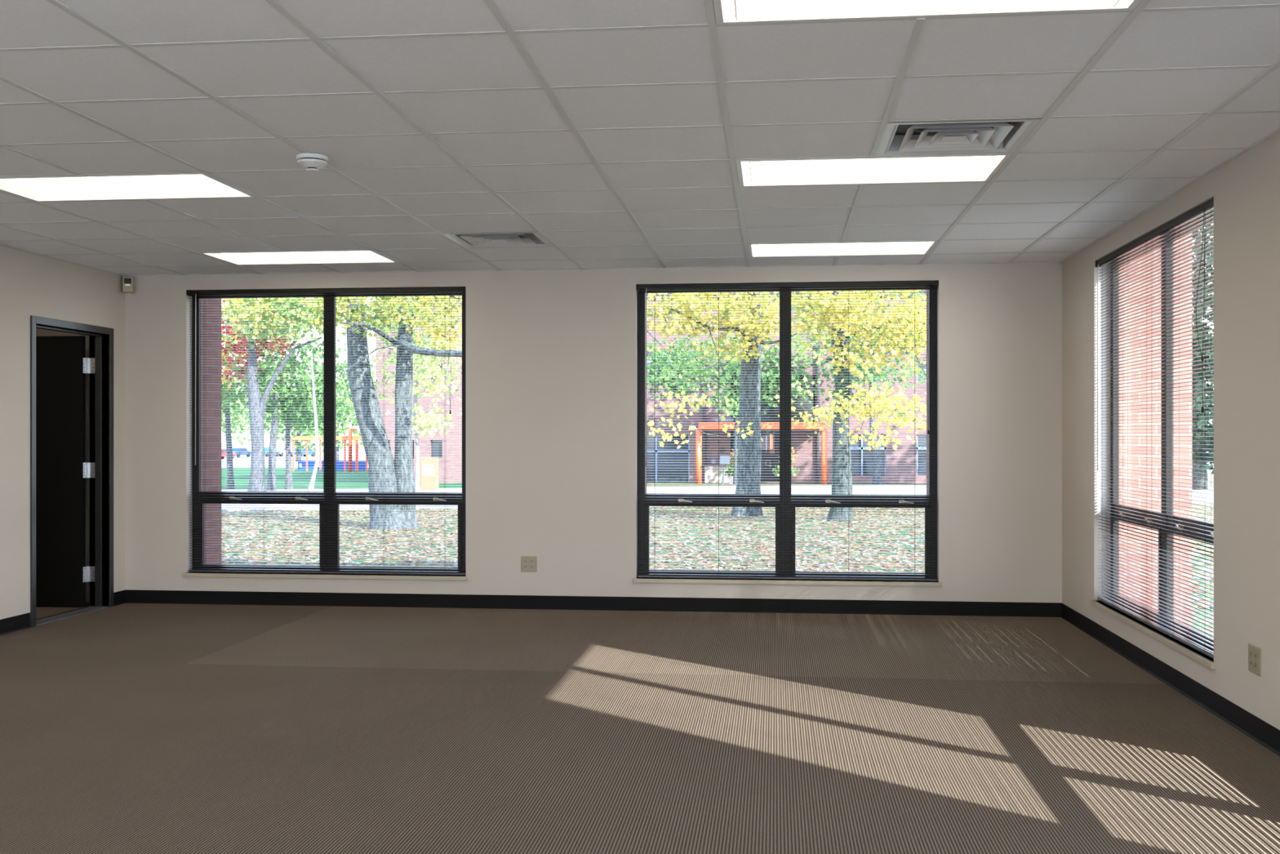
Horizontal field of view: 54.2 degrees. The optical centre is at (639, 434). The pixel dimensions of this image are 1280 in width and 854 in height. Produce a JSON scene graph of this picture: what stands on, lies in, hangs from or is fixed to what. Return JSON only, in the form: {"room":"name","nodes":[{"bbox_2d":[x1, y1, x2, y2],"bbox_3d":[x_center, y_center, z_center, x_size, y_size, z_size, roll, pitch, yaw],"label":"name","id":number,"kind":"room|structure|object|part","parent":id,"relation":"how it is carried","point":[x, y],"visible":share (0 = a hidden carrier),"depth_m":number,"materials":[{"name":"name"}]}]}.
{"room":"empty office room","nodes":[
{"label":"empty office room","id":0,"kind":"room"},
{"bbox_2d":[0,245,124,619],"bbox_3d":[-4.633,-0.116,3.759,0.150,2.798,11.683,0,0,6],"label":"wall","id":1,"kind":"structure","parent":0,"point":[33,284],"depth_m":8.31,"materials":[{"name":"beige paint"}]},
{"bbox_2d":[0,612,31,635],"bbox_3d":[-4.620,1.233,3.138,0.008,0.100,10.450,0,0,6],"label":"baseboard","id":2,"kind":"structure","parent":1,"relation":"attached to","point":[10,624],"depth_m":8.17,"materials":[{"name":"plastic"}]},
{"bbox_2d":[30,315,113,627],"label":"door","id":3,"kind":"structure","parent":1,"relation":"in","point":[60,366],"depth_m":9.31,"materials":[{"name":"black paint"}]},
{"bbox_2d":[113,590,125,605],"bbox_3d":[-3.939,1.233,9.464,0.008,0.100,0.182,0,0,6],"label":"baseboard","id":4,"kind":"structure","parent":1,"relation":"attached to","point":[119,597],"depth_m":9.47,"materials":[{"name":"plastic"}]},
{"bbox_2d":[35,328,88,602],"bbox_3d":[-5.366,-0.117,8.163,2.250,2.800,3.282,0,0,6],"label":"door frame","id":5,"kind":"structure","parent":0,"point":[39,332],"depth_m":9.59,"materials":[{"name":"black metal"}]},
{"bbox_2d":[200,289,928,564],"bbox_3d":[-2.421,-0.317,9.733,12.102,4.200,0.470,0,0,6],"label":"wall","id":6,"kind":"structure","parent":0,"point":[209,392],"depth_m":9.88,"materials":[{"name":"brick"}]},
{"bbox_2d":[124,247,1062,602],"bbox_3d":[-0.499,-0.116,9.240,7.196,2.798,0.100,0,0,6],"label":"wall","id":7,"kind":"structure","parent":0,"point":[551,356],"depth_m":9.18,"materials":[{"name":"beige paint"}]},
{"bbox_2d":[122,276,133,293],"bbox_3d":[-3.886,-1.139,9.499,0.080,0.120,0.066,0,0,-16],"label":"detector","id":8,"kind":"object","parent":7,"relation":"attached to","point":[127,282],"visible":1,"depth_m":9.47,"materials":[{"name":"beige plastic"}]},
{"bbox_2d":[182,291,467,580],"bbox_3d":[-2.365,-0.012,9.451,2.206,2.180,0.156,0,0,6],"label":"window","id":9,"kind":"structure","parent":7,"relation":"in","point":[198,496],"depth_m":9.49,"materials":[{"name":"brown metal"}]},
{"bbox_3d":[-2.892,0.765,9.560,0.988,0.505,0.036,0,0,6],"label":"awning sash","id":10,"kind":"part","parent":9,"relation":"part of","materials":[{"name":"clear glass"}]},
{"bbox_3d":[-2.567,0.482,9.498,0.104,0.027,0.038,0,0,6],"label":"latch handle","id":11,"kind":"part","parent":9,"relation":"part of","materials":[{"name":"beige"}]},
{"bbox_3d":[-2.366,1.063,9.432,2.206,0.030,0.118,0,0,6],"label":"sill","id":12,"kind":"part","parent":9,"relation":"part of","materials":[{"name":"beige"}]},
{"bbox_2d":[186,286,465,575],"bbox_3d":[-2.369,-0.030,9.412,2.168,2.143,0.058,0,0,6],"label":"blind","id":13,"kind":"object","parent":9,"relation":"attached to","point":[188,292],"visible":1,"depth_m":9.41,"materials":[{"name":"brown metal"}]},
{"bbox_3d":[-2.383,-0.018,9.421,0.002,2.101,0.029,0,0,6],"label":"ladder cord","id":14,"kind":"part","parent":13,"relation":"part of","materials":[{"name":"white fabric"}]},
{"bbox_3d":[-2.368,1.035,9.421,2.150,0.014,0.024,0,0,6],"label":"rail","id":15,"kind":"part","parent":13,"relation":"part of","materials":[{"name":"grey metal"}]},
{"bbox_3d":[-1.453,-0.018,9.321,0.002,2.101,0.029,0,0,6],"label":"ladder cord","id":16,"kind":"part","parent":13,"relation":"part of","materials":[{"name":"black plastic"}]},
{"bbox_3d":[-1.412,-0.627,9.292,0.022,0.890,0.010,0,0,6],"label":"lift cord","id":17,"kind":"part","parent":13,"relation":"part of","materials":[{"name":"white fabric"}]},
{"bbox_3d":[-2.021,0.482,9.439,0.104,0.027,0.038,0,0,6],"label":"latch handle","id":18,"kind":"part","parent":9,"relation":"part of","materials":[{"name":"beige"}]},
{"bbox_3d":[-1.826,0.765,9.445,0.988,0.505,0.036,0,0,6],"label":"awning sash","id":19,"kind":"part","parent":9,"relation":"part of","materials":[{"name":"clear glass"}]},
{"bbox_3d":[-1.500,0.482,9.383,0.104,0.027,0.038,0,0,6],"label":"latch handle","id":20,"kind":"part","parent":9,"relation":"part of","materials":[{"name":"beige"}]},
{"bbox_2d":[520,555,537,572],"bbox_3d":[-0.819,0.952,9.219,0.118,0.116,0.009,0,0,6],"label":"wall outlet","id":21,"kind":"object","parent":7,"relation":"attached to","point":[528,563],"visible":1,"depth_m":9.22,"materials":[{"name":"beige plastic"}]},
{"bbox_2d":[124,589,1062,617],"bbox_3d":[-0.480,1.233,9.183,6.946,0.100,0.008,0,0,6],"label":"baseboard","id":22,"kind":"structure","parent":7,"relation":"attached to","point":[173,597],"depth_m":9.16,"materials":[{"name":"plastic"}]},
{"bbox_2d":[633,285,942,586],"bbox_3d":[1.056,-0.012,9.082,2.206,2.180,0.156,0,0,6],"label":"window","id":23,"kind":"structure","parent":7,"relation":"in","point":[784,443],"depth_m":9.12,"materials":[{"name":"brown metal"}]},
{"bbox_3d":[0.528,0.765,9.191,0.988,0.505,0.036,0,0,6],"label":"awning sash","id":24,"kind":"part","parent":23,"relation":"part of","materials":[{"name":"clear glass"}]},
{"bbox_3d":[0.853,0.482,9.129,0.104,0.027,0.038,0,0,6],"label":"latch handle","id":25,"kind":"part","parent":23,"relation":"part of","materials":[{"name":"beige"}]},
{"bbox_2d":[635,280,938,581],"bbox_3d":[1.052,-0.030,9.043,2.168,2.143,0.058,0,0,6],"label":"blind","id":26,"kind":"object","parent":23,"relation":"attached to","point":[935,283],"visible":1,"depth_m":9.05,"materials":[{"name":"brown metal"}]},
{"bbox_3d":[0.573,-0.018,9.103,0.002,2.101,0.029,0,0,6],"label":"ladder cord","id":27,"kind":"part","parent":26,"relation":"part of","materials":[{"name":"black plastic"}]},
{"bbox_3d":[1.052,1.035,9.052,2.150,0.014,0.024,0,0,6],"label":"rail","id":28,"kind":"part","parent":26,"relation":"part of","materials":[{"name":"grey metal"}]},
{"bbox_3d":[1.502,-0.018,9.003,0.002,2.101,0.029,0,0,6],"label":"ladder cord","id":29,"kind":"part","parent":26,"relation":"part of","materials":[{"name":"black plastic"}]},
{"bbox_3d":[1.967,-0.018,8.953,0.002,2.101,0.029,0,0,6],"label":"ladder cord","id":30,"kind":"part","parent":26,"relation":"part of","materials":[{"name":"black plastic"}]},
{"bbox_3d":[2.051,-0.552,8.919,0.022,1.040,0.010,0,0,6],"label":"lift cord","id":31,"kind":"part","parent":26,"relation":"part of","materials":[{"name":"white fabric"}]},
{"bbox_3d":[1.054,1.063,9.063,2.206,0.030,0.118,0,0,6],"label":"sill","id":32,"kind":"part","parent":23,"relation":"part of","materials":[{"name":"beige"}]},
{"bbox_3d":[1.399,0.482,9.070,0.104,0.027,0.038,0,0,6],"label":"latch handle","id":33,"kind":"part","parent":23,"relation":"part of","materials":[{"name":"beige"}]},
{"bbox_3d":[1.595,0.765,9.076,0.988,0.505,0.036,0,0,6],"label":"awning sash","id":34,"kind":"part","parent":23,"relation":"part of","materials":[{"name":"clear glass"}]},
{"bbox_3d":[1.920,0.482,9.014,0.104,0.027,0.038,0,0,6],"label":"latch handle","id":35,"kind":"part","parent":23,"relation":"part of","materials":[{"name":"beige"}]},
{"bbox_2d":[0,0,1279,275],"bbox_3d":[-1.130,-1.365,3.382,7.196,0.300,11.883,0,0,6],"label":"ceiling","id":36,"kind":"structure","parent":0,"point":[614,132],"depth_m":4.81,"materials":[{"name":"tile"}]},
{"bbox_2d":[0,173,254,201],"bbox_3d":[-2.587,-1.271,6.170,1.193,0.109,0.584,0,0,6],"label":"ceiling light","id":37,"kind":"object","parent":36,"relation":"attached to","point":[180,185],"visible":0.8,"depth_m":6.26,"materials":[{"name":"beige plastic"}]},
{"bbox_2d":[200,249,397,264],"bbox_3d":[-2.326,-1.271,8.595,1.193,0.109,0.584,0,0,6],"label":"ceiling light","id":38,"kind":"object","parent":36,"relation":"attached to","point":[361,255],"visible":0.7,"depth_m":8.72,"materials":[{"name":"white plastic"}]},
{"bbox_2d":[296,152,328,172],"bbox_3d":[-1.429,-1.183,5.454,0.136,0.064,0.136,0,0,6],"label":"smoke detector","id":39,"kind":"object","parent":36,"relation":"attached to","point":[313,162],"visible":1,"depth_m":5.41,"materials":[{"name":"white plastic"}]},
{"bbox_2d":[441,231,553,248],"bbox_3d":[-0.876,-1.258,7.825,0.586,0.090,0.586,0,0,6],"label":"ceiling vent","id":40,"kind":"object","parent":36,"relation":"in","point":[515,239],"visible":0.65,"depth_m":7.91,"materials":[{"name":"silver metal"}]},
{"bbox_3d":[-0.876,-1.223,7.825,0.092,0.015,0.092,0,0,6],"label":"plate","id":41,"kind":"part","parent":40,"relation":"part of","materials":[{"name":"silver metal"}]},
{"bbox_2d":[747,240,938,257],"bbox_3d":[1.311,-1.271,8.203,1.193,0.109,0.584,0,0,6],"label":"ceiling light","id":42,"kind":"object","parent":36,"relation":"attached to","point":[911,247],"visible":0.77,"depth_m":8.34,"materials":[{"name":"beige plastic"}]},
{"bbox_2d":[735,154,1011,186],"bbox_3d":[1.050,-1.271,5.779,1.193,0.109,0.584,0,0,6],"label":"ceiling light","id":43,"kind":"object","parent":36,"relation":"attached to","point":[982,167],"visible":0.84,"depth_m":5.83,"materials":[{"name":"beige plastic"}]},
{"bbox_2d":[712,0,1142,24],"bbox_3d":[0.789,-1.271,3.354,1.193,0.109,0.584,0,0,6],"label":"ceiling light","id":44,"kind":"object","parent":36,"relation":"attached to","point":[726,11],"visible":1,"depth_m":3.60,"materials":[{"name":"beige plastic"}]},
{"bbox_2d":[875,119,1041,156],"bbox_3d":[1.288,-1.258,5.140,0.586,0.090,0.586,0,0,6],"label":"ceiling vent","id":45,"kind":"object","parent":36,"relation":"in","point":[1006,135],"visible":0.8,"depth_m":5.20,"materials":[{"name":"silver metal"}]},
{"bbox_3d":[1.288,-1.223,5.140,0.092,0.015,0.092,0,0,6],"label":"plate","id":46,"kind":"part","parent":45,"relation":"part of","materials":[{"name":"silver metal"}]},
{"bbox_2d":[0,602,1279,853],"bbox_3d":[-2.249,1.358,3.502,9.446,0.150,11.883,0,0,6],"label":"floor","id":47,"kind":"structure","parent":0,"point":[126,728],"depth_m":5.29,"materials":[{"name":"carpet"}]},
{"bbox_2d":[1110,233,1191,627],"bbox_3d":[2.680,-0.317,2.871,0.490,4.200,12.083,0,0,6],"label":"wall","id":48,"kind":"structure","parent":0,"point":[1137,442],"depth_m":7.87,"materials":[{"name":"brick"}]},
{"bbox_2d":[1062,131,1279,729],"bbox_3d":[2.397,-0.116,3.002,0.100,2.798,11.683,0,0,6],"label":"wall","id":49,"kind":"structure","parent":0,"point":[1245,190],"depth_m":5.56,"materials":[{"name":"beige paint"}]},
{"bbox_2d":[1090,210,1214,669],"bbox_3d":[2.821,-0.012,6.841,0.156,2.180,2.206,0,0,6],"label":"window","id":50,"kind":"structure","parent":49,"relation":"in","point":[1153,633],"depth_m":6.85,"materials":[{"name":"brown metal"}]},
{"bbox_3d":[2.924,0.482,7.564,0.038,0.027,0.104,0,0,6],"label":"latch handle","id":51,"kind":"part","parent":50,"relation":"part of","materials":[{"name":"beige"}]},
{"bbox_3d":[2.930,0.765,7.369,0.036,0.505,0.988,0,0,6],"label":"awning sash","id":52,"kind":"part","parent":50,"relation":"part of","materials":[{"name":"clear glass"}]},
{"bbox_3d":[2.868,0.482,7.044,0.038,0.027,0.104,0,0,6],"label":"latch handle","id":53,"kind":"part","parent":50,"relation":"part of","materials":[{"name":"beige"}]},
{"bbox_3d":[2.802,1.063,6.843,0.118,0.030,2.206,0,0,6],"label":"sill","id":54,"kind":"part","parent":50,"relation":"part of","materials":[{"name":"beige"}]},
{"bbox_2d":[1095,196,1213,658],"bbox_3d":[2.782,-0.030,6.845,0.058,2.143,2.168,0,0,6],"label":"blind","id":55,"kind":"object","parent":50,"relation":"attached to","point":[1208,206],"visible":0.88,"depth_m":6.62,"materials":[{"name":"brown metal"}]},
{"bbox_3d":[2.842,-0.018,7.324,0.029,2.101,0.002,0,0,6],"label":"ladder cord","id":56,"kind":"part","parent":55,"relation":"part of","materials":[{"name":"fabric"}]},
{"bbox_3d":[2.792,-0.018,6.859,0.029,2.101,0.002,0,0,6],"label":"ladder cord","id":57,"kind":"part","parent":55,"relation":"part of","materials":[{"name":"fabric"}]},
{"bbox_3d":[2.791,1.035,6.845,0.024,0.014,2.150,0,0,6],"label":"rail","id":58,"kind":"part","parent":55,"relation":"part of","materials":[{"name":"grey metal"}]},
{"bbox_3d":[2.742,-0.018,6.395,0.029,2.101,0.002,0,0,6],"label":"ladder cord","id":59,"kind":"part","parent":55,"relation":"part of","materials":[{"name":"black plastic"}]},
{"bbox_3d":[2.667,-0.602,5.956,0.015,0.940,0.100,0,0,6],"label":"lift cord","id":60,"kind":"part","parent":55,"relation":"part of","materials":[{"name":"white fabric"}]},
{"bbox_3d":[2.692,-0.018,5.930,0.029,2.101,0.002,0,0,6],"label":"ladder cord","id":61,"kind":"part","parent":55,"relation":"part of","materials":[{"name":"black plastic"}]},
{"bbox_3d":[2.809,0.482,6.498,0.038,0.027,0.104,0,0,6],"label":"latch handle","id":62,"kind":"part","parent":50,"relation":"part of","materials":[{"name":"beige"}]},
{"bbox_3d":[2.815,0.765,6.303,0.036,0.505,0.988,0,0,6],"label":"awning sash","id":63,"kind":"part","parent":50,"relation":"part of","materials":[{"name":"clear glass"}]},
{"bbox_2d":[1061,603,1279,755],"bbox_3d":[2.343,1.233,3.006,0.008,0.100,11.679,0,0,6],"label":"baseboard","id":64,"kind":"structure","parent":49,"relation":"attached to","point":[1264,733],"depth_m":6.15,"materials":[{"name":"plastic"}]},
{"bbox_2d":[1248,643,1261,676],"bbox_3d":[2.587,0.946,5.268,0.009,0.118,0.135,0,0,6],"label":"wall outlet","id":65,"kind":"object","parent":49,"relation":"attached to","point":[1254,651],"visible":1,"depth_m":5.25,"materials":[{"name":"beige plastic"}]},
{"bbox_2d":[1249,650,1253,657],"bbox_3d":[2.587,0.926,5.291,0.003,0.027,0.033,0,0,6],"label":"socket","id":66,"kind":"object","parent":65,"relation":"attached to","point":[1251,651],"depth_m":5.29,"materials":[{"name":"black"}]},
{"bbox_2d":[1249,659,1253,666],"bbox_3d":[2.587,0.966,5.291,0.003,0.027,0.033,0,0,6],"label":"socket","id":67,"kind":"object","parent":65,"relation":"attached to","point":[1251,660],"depth_m":5.29,"materials":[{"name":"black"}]},
{"bbox_2d":[1253,652,1257,659],"bbox_3d":[2.582,0.926,5.246,0.003,0.027,0.033,0,0,6],"label":"socket","id":68,"kind":"object","parent":65,"relation":"attached to","point":[1255,653],"depth_m":5.25,"materials":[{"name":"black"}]},
{"bbox_2d":[1253,662,1257,668],"bbox_3d":[2.582,0.966,5.246,0.003,0.027,0.033,0,0,6],"label":"socket","id":69,"kind":"object","parent":65,"relation":"attached to","point":[1255,663],"depth_m":5.24,"materials":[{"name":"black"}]},
{"label":"outside","id":70,"kind":"structure","parent":0,"visible":0},
{"bbox_2d":[221,467,462,489],"bbox_3d":[-35.883,2.018,63.709,75.000,0.564,47.000,0,0,6],"label":"lawn","id":71,"kind":"structure","parent":70,"point":[342,481],"depth_m":62.29,"materials":[{"name":"green plant"}]},
{"bbox_2d":[221,298,322,489],"bbox_3d":[-12.689,-3.485,40.615,5.792,10.864,5.045,0,0,-12],"label":"maple tree","id":72,"kind":"object","parent":71,"relation":"on","point":[227,389],"visible":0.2,"depth_m":39.78,"materials":[{"name":"red plant"}]},
{"bbox_2d":[221,297,346,491],"bbox_3d":[-11.022,-2.890,37.325,5.139,9.514,5.530,0,0,-17],"label":"maple tree","id":73,"kind":"object","parent":71,"relation":"on","point":[256,415],"visible":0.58,"depth_m":37.26,"materials":[{"name":"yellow plant"}]},
{"bbox_2d":[230,337,353,490],"bbox_3d":[-10.865,-0.646,40.063,4.303,5.105,3.633,0,0,6],"label":"maple tree","id":74,"kind":"object","parent":71,"relation":"on","point":[302,401],"visible":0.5,"depth_m":39.61,"materials":[{"name":"green plant"}]},
{"bbox_2d":[264,355,350,489],"bbox_3d":[-11.914,-0.460,43.419,3.104,4.816,3.245,0,0,33],"label":"maple tree","id":75,"kind":"object","parent":71,"relation":"on","point":[288,483],"visible":0.3,"depth_m":41.47,"materials":[{"name":"green plant"}]},
{"bbox_2d":[307,354,319,491],"bbox_3d":[-9.733,-0.274,37.259,0.379,4.280,0.264,0,0,6],"label":"maple tree","id":76,"kind":"object","parent":71,"relation":"on","point":[311,486],"visible":0.8,"depth_m":37.21,"materials":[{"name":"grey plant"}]},
{"bbox_2d":[291,426,367,471],"bbox_3d":[-19.016,0.883,76.344,4.782,2.779,0.764,0,0,6],"label":"frame","id":77,"kind":"object","parent":71,"relation":"on","point":[349,437],"visible":0.61,"depth_m":76.42,"materials":[{"name":"orange paint"}]},
{"bbox_3d":[-21.297,1.225,76.843,0.119,2.096,0.119,0,0,-16],"label":"post","id":78,"kind":"part","parent":77,"relation":"part of","materials":[{"name":"red"}]},
{"bbox_3d":[-20.438,1.225,76.750,0.119,2.096,0.119,0,0,29],"label":"post","id":79,"kind":"part","parent":77,"relation":"part of","materials":[{"name":"red"}]},
{"bbox_3d":[-19.580,1.225,76.658,0.119,2.096,0.119,0,0,-16],"label":"post","id":80,"kind":"part","parent":77,"relation":"part of","materials":[{"name":"red"}]},
{"bbox_3d":[-18.041,1.224,76.492,0.119,2.096,0.119,0,0,-16],"label":"post","id":81,"kind":"part","parent":77,"relation":"part of","materials":[{"name":"red"}]},
{"bbox_3d":[-17.291,1.224,76.411,0.179,2.097,0.179,0,0,29],"label":"post","id":82,"kind":"part","parent":77,"relation":"part of","materials":[{"name":"red metal"}]},
{"bbox_2d":[297,460,365,470],"bbox_3d":[-19.331,1.947,78.592,4.415,0.651,0.260,0,0,6],"label":"wall","id":83,"kind":"structure","parent":71,"relation":"on","point":[340,464],"depth_m":78.47,"materials":[{"name":"blue paint"}]},
{"bbox_2d":[375,295,462,482],"bbox_3d":[-9.357,-1.817,56.100,3.511,8.800,5.750,0,0,6],"label":"building","id":84,"kind":"structure","parent":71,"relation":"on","point":[455,434],"depth_m":53.44,"materials":[{"name":"red brick"}]},
{"bbox_2d":[381,309,462,491],"bbox_3d":[-6.352,-0.992,38.882,3.765,5.797,3.295,0,0,6],"label":"maple tree","id":85,"kind":"object","parent":71,"relation":"on","point":[423,420],"visible":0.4,"depth_m":38.53,"materials":[{"name":"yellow plant"}]},
{"bbox_2d":[420,457,439,489],"bbox_3d":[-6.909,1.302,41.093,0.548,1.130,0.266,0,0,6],"label":"sign board","id":86,"kind":"object","parent":71,"relation":"on","point":[424,461],"visible":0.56,"depth_m":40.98,"materials":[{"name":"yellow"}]},
{"bbox_3d":[-6.931,1.138,40.972,0.384,0.374,0.012,0,0,6],"label":"panel","id":87,"kind":"part","parent":86,"relation":"part of","materials":[{"name":"white"}]},
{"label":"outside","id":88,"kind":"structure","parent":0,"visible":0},
{"bbox_2d":[221,471,1213,637],"bbox_3d":[0.214,2.043,1.988,300.000,1.120,164.000,0,0,6],"label":"lawn","id":89,"kind":"structure","parent":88,"point":[872,520],"depth_m":18.08,"materials":[{"name":"plant"}]},
{"bbox_2d":[296,295,462,530],"bbox_3d":[-4.164,-2.806,20.576,6.095,8.928,6.055,0,0,6],"label":"maple tree","id":90,"kind":"object","parent":89,"relation":"on","point":[363,417],"visible":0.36,"depth_m":19.70,"materials":[{"name":"grey plant"}]},
{"bbox_2d":[221,505,1213,608],"bbox_3d":[3.646,1.544,19.345,25.106,0.202,17.686,0,0,-19],"label":"fallen leaves","id":91,"kind":"object","parent":89,"relation":"on","point":[235,550],"visible":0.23,"depth_m":17.03,"materials":[{"name":"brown plant"}]},
{"bbox_2d":[646,291,800,515],"bbox_3d":[2.112,-3.534,23.635,6.290,10.352,6.501,0,0,9],"label":"maple tree","id":92,"kind":"object","parent":89,"relation":"on","point":[744,414],"visible":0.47,"depth_m":22.63,"materials":[{"name":"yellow plant"}]},
{"bbox_2d":[720,455,729,484],"bbox_3d":[3.662,1.528,53.918,0.422,1.257,0.400,0,0,6],"label":"mailbox","id":93,"kind":"object","parent":89,"relation":"on","point":[724,462],"visible":0.79,"depth_m":53.83,"materials":[{"name":"grey metal"}]},
{"bbox_3d":[3.612,1.694,53.923,0.199,0.925,0.100,0,0,6],"label":"post","id":94,"kind":"part","parent":93,"relation":"part of","materials":[{"name":"grey"}]},
{"bbox_2d":[719,448,737,484],"bbox_3d":[4.096,1.378,55.054,1.327,1.595,1.136,0,0,-15],"label":"planter","id":95,"kind":"object","parent":89,"relation":"on","point":[730,474],"visible":0.38,"depth_m":54.92,"materials":[{"name":"stone"}]},
{"bbox_3d":[4.124,1.979,55.075,0.478,0.393,0.478,0,0,6],"label":"pot","id":96,"kind":"part","parent":95,"relation":"part of","materials":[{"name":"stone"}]},
{"bbox_2d":[646,335,824,484],"bbox_3d":[3.577,-1.015,54.114,8.874,6.516,4.091,0,0,3],"label":"maple tree","id":97,"kind":"object","parent":89,"relation":"on","point":[764,386],"visible":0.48,"depth_m":53.95,"materials":[{"name":"green plant"}]},
{"bbox_2d":[695,417,826,484],"bbox_3d":[5.470,0.735,56.389,5.793,2.953,2.300,0,0,6],"label":"entrance canopy","id":98,"kind":"object","parent":89,"relation":"on","point":[700,424],"visible":0.55,"depth_m":55.41,"materials":[{"name":"brown metal"}]},
{"bbox_3d":[2.615,0.964,55.690,0.266,2.496,0.260,0,0,6],"label":"post","id":99,"kind":"part","parent":98,"relation":"part of","materials":[{"name":"orange metal"}]},
{"bbox_3d":[8.114,0.965,55.098,0.260,2.494,0.254,0,0,6],"label":"post","id":100,"kind":"part","parent":98,"relation":"part of","materials":[{"name":"orange metal"}]},
{"bbox_2d":[772,456,779,475],"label":"planter","id":101,"kind":"object","parent":89,"relation":"on","point":[776,470],"depth_m":54.80,"materials":[{"name":"plant"}]},
{"bbox_2d":[646,289,926,483],"bbox_3d":[7.303,-1.992,64.338,31.458,9.350,14.500,0,0,6],"label":"brick building","id":102,"kind":"structure","parent":89,"relation":"on","point":[800,463],"depth_m":57.57,"materials":[{"name":"red brick"},{"name":"dark glass"},{"name":"orange paint"}]},
{"bbox_3d":[6.006,1.078,59.343,1.156,2.347,0.090,0,0,6],"label":"entrance door","id":103,"kind":"part","parent":102,"relation":"part of","materials":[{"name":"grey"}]},
{"bbox_2d":[769,434,774,453],"bbox_3d":[6.255,0.433,59.251,0.231,0.902,0.040,0,0,6],"label":"light","id":104,"kind":"object","parent":102,"relation":"attached to","point":[771,436],"depth_m":59.23,"materials":[{"name":"white"}]},
{"bbox_2d":[791,446,799,475],"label":"planter","id":105,"kind":"object","parent":89,"relation":"on","point":[792,469],"depth_m":54.73,"materials":[{"name":"stone"}]},
{"bbox_2d":[744,290,926,484],"bbox_3d":[8.754,-2.820,52.501,9.768,10.102,5.439,0,0,6],"label":"maple tree","id":106,"kind":"object","parent":89,"relation":"on","point":[876,477],"visible":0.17,"depth_m":52.31,"materials":[{"name":"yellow plant"}]},
{"bbox_2d":[763,289,926,521],"bbox_3d":[3.437,-3.189,21.695,6.563,9.585,5.819,0,0,-31],"label":"maple tree","id":107,"kind":"object","parent":89,"relation":"on","point":[837,443],"visible":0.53,"depth_m":20.45,"materials":[{"name":"yellow plant"}]},
{"bbox_2d":[1191,222,1213,489],"bbox_3d":[20.306,-3.723,43.861,8.930,11.384,8.234,0,0,42],"label":"evergreen tree","id":108,"kind":"object","parent":89,"relation":"on","point":[1204,429],"visible":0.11,"depth_m":43.03,"materials":[{"name":"green plant"}]},
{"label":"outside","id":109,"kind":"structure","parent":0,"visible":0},
{"bbox_2d":[221,442,1213,471],"bbox_3d":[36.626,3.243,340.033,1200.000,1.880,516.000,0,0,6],"label":"lot","id":110,"kind":"structure","parent":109,"point":[362,451],"depth_m":181.21,"materials":[{"name":"grey asphalt"}]},
{"bbox_2d":[221,448,235,458],"bbox_3d":[-56.042,2.544,166.962,1.800,1.418,4.400,0,0,22],"label":"parked car","id":111,"kind":"object","parent":110,"relation":"on","point":[223,451],"visible":0.25,"depth_m":166.53,"materials":[{"name":"red metal"}]},
{"bbox_2d":[221,379,250,445],"bbox_3d":[-52.840,-2.599,156.637,15.169,11.453,12.820,0,0,6],"label":"tree","id":112,"kind":"object","parent":110,"relation":"on","point":[237,416],"visible":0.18,"depth_m":156.33,"materials":[{"name":"green plant"}]},
{"bbox_2d":[232,447,251,457],"bbox_3d":[-58.830,2.566,183.355,1.800,1.418,4.400,0,0,13],"label":"parked car","id":113,"kind":"object","parent":110,"relation":"on","point":[238,451],"visible":0.66,"depth_m":182.70,"materials":[{"name":"blue metal"}]},
{"bbox_2d":[221,365,287,440],"bbox_3d":[-54.012,-3.546,177.139,15.147,13.626,11.308,0,0,6],"label":"tree","id":114,"kind":"object","parent":110,"relation":"on","point":[246,428],"visible":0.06,"depth_m":176.54,"materials":[{"name":"green plant"}]},
{"bbox_2d":[264,447,280,457],"bbox_3d":[-56.316,2.575,189.119,1.800,1.418,4.400,0,0,16],"label":"parked car","id":115,"kind":"object","parent":110,"relation":"on","point":[266,449],"visible":0.47,"depth_m":188.16,"materials":[{"name":"teal metal"}]},
{"bbox_2d":[275,446,292,456],"bbox_3d":[-55.978,2.584,195.117,1.800,1.418,4.400,0,0,10],"label":"parked car","id":116,"kind":"object","parent":110,"relation":"on","point":[282,449],"visible":0.38,"depth_m":194.18,"materials":[{"name":"silver metal"}]},
{"bbox_2d":[239,387,357,461],"bbox_3d":[-37.479,-1.778,136.690,13.080,9.361,10.536,0,0,6],"label":"tree","id":117,"kind":"object","parent":110,"relation":"on","point":[299,446],"visible":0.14,"depth_m":136.52,"materials":[{"name":"green plant"}]},
{"bbox_2d":[290,447,315,457],"bbox_3d":[-50.246,2.572,186.453,1.800,1.418,4.400,0,0,27],"label":"parked car","id":118,"kind":"object","parent":110,"relation":"on","point":[303,451],"visible":0.5,"depth_m":185.87,"materials":[{"name":"blue metal"}]},
{"bbox_2d":[285,369,373,460],"bbox_3d":[-33.914,-2.324,142.739,14.575,10.604,12.194,0,0,6],"label":"tree","id":119,"kind":"object","parent":110,"relation":"on","point":[342,397],"visible":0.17,"depth_m":141.72,"materials":[{"name":"green plant"}]},
{"bbox_2d":[336,359,375,449],"bbox_3d":[-31.821,-3.576,150.598,15.668,13.308,10.701,0,0,6],"label":"tree","id":120,"kind":"object","parent":110,"relation":"on","point":[373,361],"visible":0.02,"depth_m":149.53,"materials":[{"name":"green plant"}]},
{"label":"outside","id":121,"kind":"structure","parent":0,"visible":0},
{"bbox_2d":[221,484,1213,511],"bbox_3d":[3.811,1.772,35.385,240.000,0.668,33.820,0,0,6],"label":"road","id":122,"kind":"structure","parent":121,"point":[794,489],"depth_m":39.41,"materials":[{"name":"grey asphalt"}]}
]}

